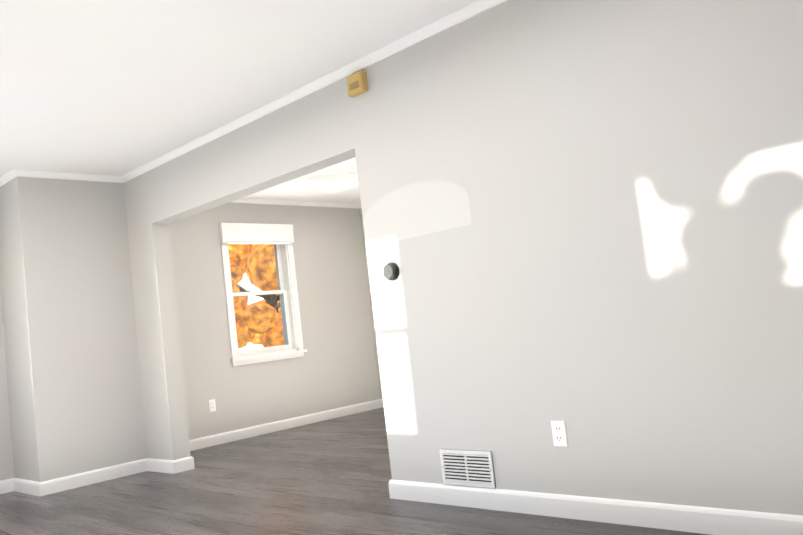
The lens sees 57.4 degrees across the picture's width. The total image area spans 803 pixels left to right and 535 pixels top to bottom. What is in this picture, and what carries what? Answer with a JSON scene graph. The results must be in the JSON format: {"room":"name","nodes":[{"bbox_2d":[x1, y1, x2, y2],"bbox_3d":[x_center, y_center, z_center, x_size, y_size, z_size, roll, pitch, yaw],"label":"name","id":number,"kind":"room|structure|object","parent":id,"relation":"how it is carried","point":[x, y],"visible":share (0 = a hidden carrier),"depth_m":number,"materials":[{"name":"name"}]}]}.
{"room":"empty living room","nodes":[
{"label":"empty living room","id":0,"kind":"room"},
{"bbox_2d":[0,176,146,481],"bbox_3d":[-2.701,0.498,5.988,0.540,2.450,0.840,-11,-6,43],"label":"wall","id":1,"kind":"structure","parent":0,"point":[73,373],"depth_m":5.75,"materials":[{"name":"grey paint"}]},
{"bbox_2d":[0,172,11,186],"bbox_3d":[-3.121,-0.685,5.743,0.480,0.047,0.040,-11,-6,43],"label":"crown molding","id":2,"kind":"structure","parent":1,"relation":"attached to","point":[5,178],"depth_m":5.71,"materials":[{"name":"white wood"}]},
{"bbox_2d":[0,478,11,493],"bbox_3d":[-3.980,1.739,4.791,0.016,0.100,2.715,-11,-6,43],"label":"baseboard","id":3,"kind":"structure","parent":1,"relation":"attached to","point":[5,485],"depth_m":5.72,"materials":[{"name":"white wood"}]},
{"bbox_2d":[12,478,35,495],"bbox_3d":[-2.851,1.670,5.577,0.510,0.100,0.016,-11,-6,43],"label":"baseboard","id":4,"kind":"structure","parent":1,"relation":"attached to","point":[18,485],"depth_m":5.60,"materials":[{"name":"white wood"}]},
{"bbox_2d":[8,169,119,182],"bbox_3d":[-2.661,-0.730,5.852,0.040,0.047,0.835,-11,-6,43],"label":"crown molding","id":5,"kind":"structure","parent":1,"relation":"attached to","point":[14,173],"depth_m":5.82,"materials":[{"name":"white wood"}]},
{"bbox_2d":[32,459,147,495],"bbox_3d":[-2.374,1.624,5.700,0.016,0.100,0.856,-11,-6,43],"label":"baseboard","id":6,"kind":"structure","parent":1,"relation":"attached to","point":[56,485],"depth_m":5.65,"materials":[{"name":"white wood"}]},
{"bbox_2d":[0,202,380,480],"bbox_3d":[-2.719,0.541,6.501,0.200,2.450,6.985,-11,-6,43],"label":"wall","id":7,"kind":"structure","parent":0,"point":[334,366],"depth_m":7.77,"materials":[{"name":"grey paint"}]},
{"bbox_2d":[208,399,215,411],"bbox_3d":[-1.835,1.339,7.110,0.010,0.114,0.070,-11,-6,43],"label":"outlet","id":8,"kind":"object","parent":7,"relation":"attached to","point":[212,405],"visible":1,"depth_m":7.11,"materials":[{"name":"white plastic"}]},
{"bbox_2d":[218,223,306,365],"bbox_3d":[-1.516,0.271,7.767,0.255,1.450,0.942,-11,-6,43],"label":"dining room window","id":9,"kind":"structure","parent":7,"relation":"in","point":[280,237],"depth_m":7.82,"materials":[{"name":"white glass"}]},
{"bbox_2d":[189,399,379,450],"bbox_3d":[-1.310,1.649,7.590,0.016,0.100,3.045,-11,-6,43],"label":"baseboard","id":10,"kind":"structure","parent":7,"relation":"attached to","point":[203,442],"depth_m":7.62,"materials":[{"name":"white wood"}]},
{"bbox_2d":[231,198,359,207],"bbox_3d":[-1.569,-0.706,7.772,0.040,0.047,2.970,-11,-6,43],"label":"crown molding","id":11,"kind":"structure","parent":7,"relation":"attached to","point":[242,200],"depth_m":8.17,"materials":[{"name":"white wood"}]},
{"bbox_2d":[0,0,476,203],"bbox_3d":[-0.562,-1.202,4.007,7.180,0.120,7.535,-11,-6,43],"label":"ceiling","id":12,"kind":"structure","parent":0,"point":[111,87],"depth_m":3.93,"materials":[{"name":"white paint"}]},
{"bbox_2d":[307,173,358,192],"bbox_3d":[-0.261,-0.737,6.266,1.148,0.521,1.188,-11,-6,43],"label":"ceiling fan","id":13,"kind":"object","parent":12,"relation":"hanging from","point":[333,177],"visible":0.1,"depth_m":6.11,"materials":[{"name":"white"}]},
{"bbox_2d":[0,407,709,534],"bbox_3d":[-0.268,1.343,3.808,7.180,0.120,7.535,-11,-6,43],"label":"floor","id":14,"kind":"structure","parent":0,"point":[333,476],"depth_m":4.53,"materials":[{"name":"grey wood"}]},
{"bbox_2d":[360,208,382,398],"bbox_3d":[1.008,0.197,7.624,4.080,2.450,0.200,-11,-6,43],"label":"wall","id":15,"kind":"structure","parent":0,"point":[371,306],"depth_m":8.80,"materials":[{"name":"grey paint"}]},
{"bbox_2d":[123,0,802,515],"bbox_3d":[-0.059,0.047,4.137,6.980,2.450,0.150,-11,-6,43],"label":"wall","id":16,"kind":"structure","parent":0,"point":[583,220],"depth_m":3.25,"materials":[{"name":"grey paint"}]},
{"bbox_2d":[144,458,179,473],"bbox_3d":[-1.919,1.583,5.847,0.416,0.100,0.016,-11,-6,43],"label":"baseboard","id":17,"kind":"structure","parent":16,"relation":"attached to","point":[154,465],"depth_m":5.81,"materials":[{"name":"white wood"}]},
{"bbox_2d":[180,456,194,470],"bbox_3d":[-1.998,1.616,6.151,0.956,0.100,0.016,-11,-6,43],"label":"baseboard","id":18,"kind":"structure","parent":16,"relation":"attached to","point":[187,463],"depth_m":5.79,"materials":[{"name":"white wood"}]},
{"bbox_2d":[120,0,506,182],"bbox_3d":[-0.140,-1.164,4.046,6.240,0.047,0.040,-11,-6,43],"label":"crown molding","id":19,"kind":"structure","parent":16,"relation":"attached to","point":[473,9],"depth_m":4.30,"materials":[{"name":"white wood"}]},
{"bbox_2d":[346,70,367,96],"bbox_3d":[-0.252,-1.040,4.152,0.124,0.112,0.044,-11,-6,43],"label":"door chime","id":20,"kind":"object","parent":16,"relation":"attached to","point":[357,84],"visible":1,"depth_m":4.12,"materials":[{"name":"brown plastic"}]},
{"bbox_2d":[383,262,398,280],"bbox_3d":[-0.062,0.022,4.011,0.104,0.104,0.036,-11,-6,43],"label":"thermostat","id":21,"kind":"object","parent":16,"relation":"attached to","point":[390,271],"visible":0.98,"depth_m":3.99,"materials":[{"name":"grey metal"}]},
{"bbox_2d":[440,449,495,487],"bbox_3d":[0.328,1.009,3.686,0.330,0.175,0.014,-11,-6,43],"label":"air vent","id":22,"kind":"object","parent":16,"relation":"in","point":[468,468],"visible":1,"depth_m":3.68,"materials":[{"name":"white metal"}]},
{"bbox_2d":[551,421,567,446],"bbox_3d":[0.713,0.751,3.314,0.070,0.114,0.010,-11,-6,43],"label":"outlet","id":23,"kind":"object","parent":16,"relation":"attached to","point":[559,433],"visible":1,"depth_m":3.31,"materials":[{"name":"white plastic"}]},
{"bbox_2d":[388,479,802,534],"bbox_3d":[1.142,0.998,2.908,3.376,0.100,0.016,-11,-6,43],"label":"baseboard","id":24,"kind":"structure","parent":16,"relation":"attached to","point":[702,520],"depth_m":3.14,"materials":[{"name":"white wood"}]},
{"label":"outside","id":25,"kind":"structure","parent":0,"visible":0},
{"bbox_3d":[-5.808,2.724,12.133,65.000,0.030,70.000,-11,-6,43],"label":"ground","id":26,"kind":"structure","parent":25,"visible":0},
{"bbox_2d":[228,244,283,348],"bbox_3d":[-2.899,-0.101,14.187,5.080,5.216,4.889,-11,-6,43],"label":"autumn tree","id":27,"kind":"object","parent":26,"relation":"on","point":[273,302],"depth_m":12.97,"materials":[{"name":"orange plant"}]}
]}

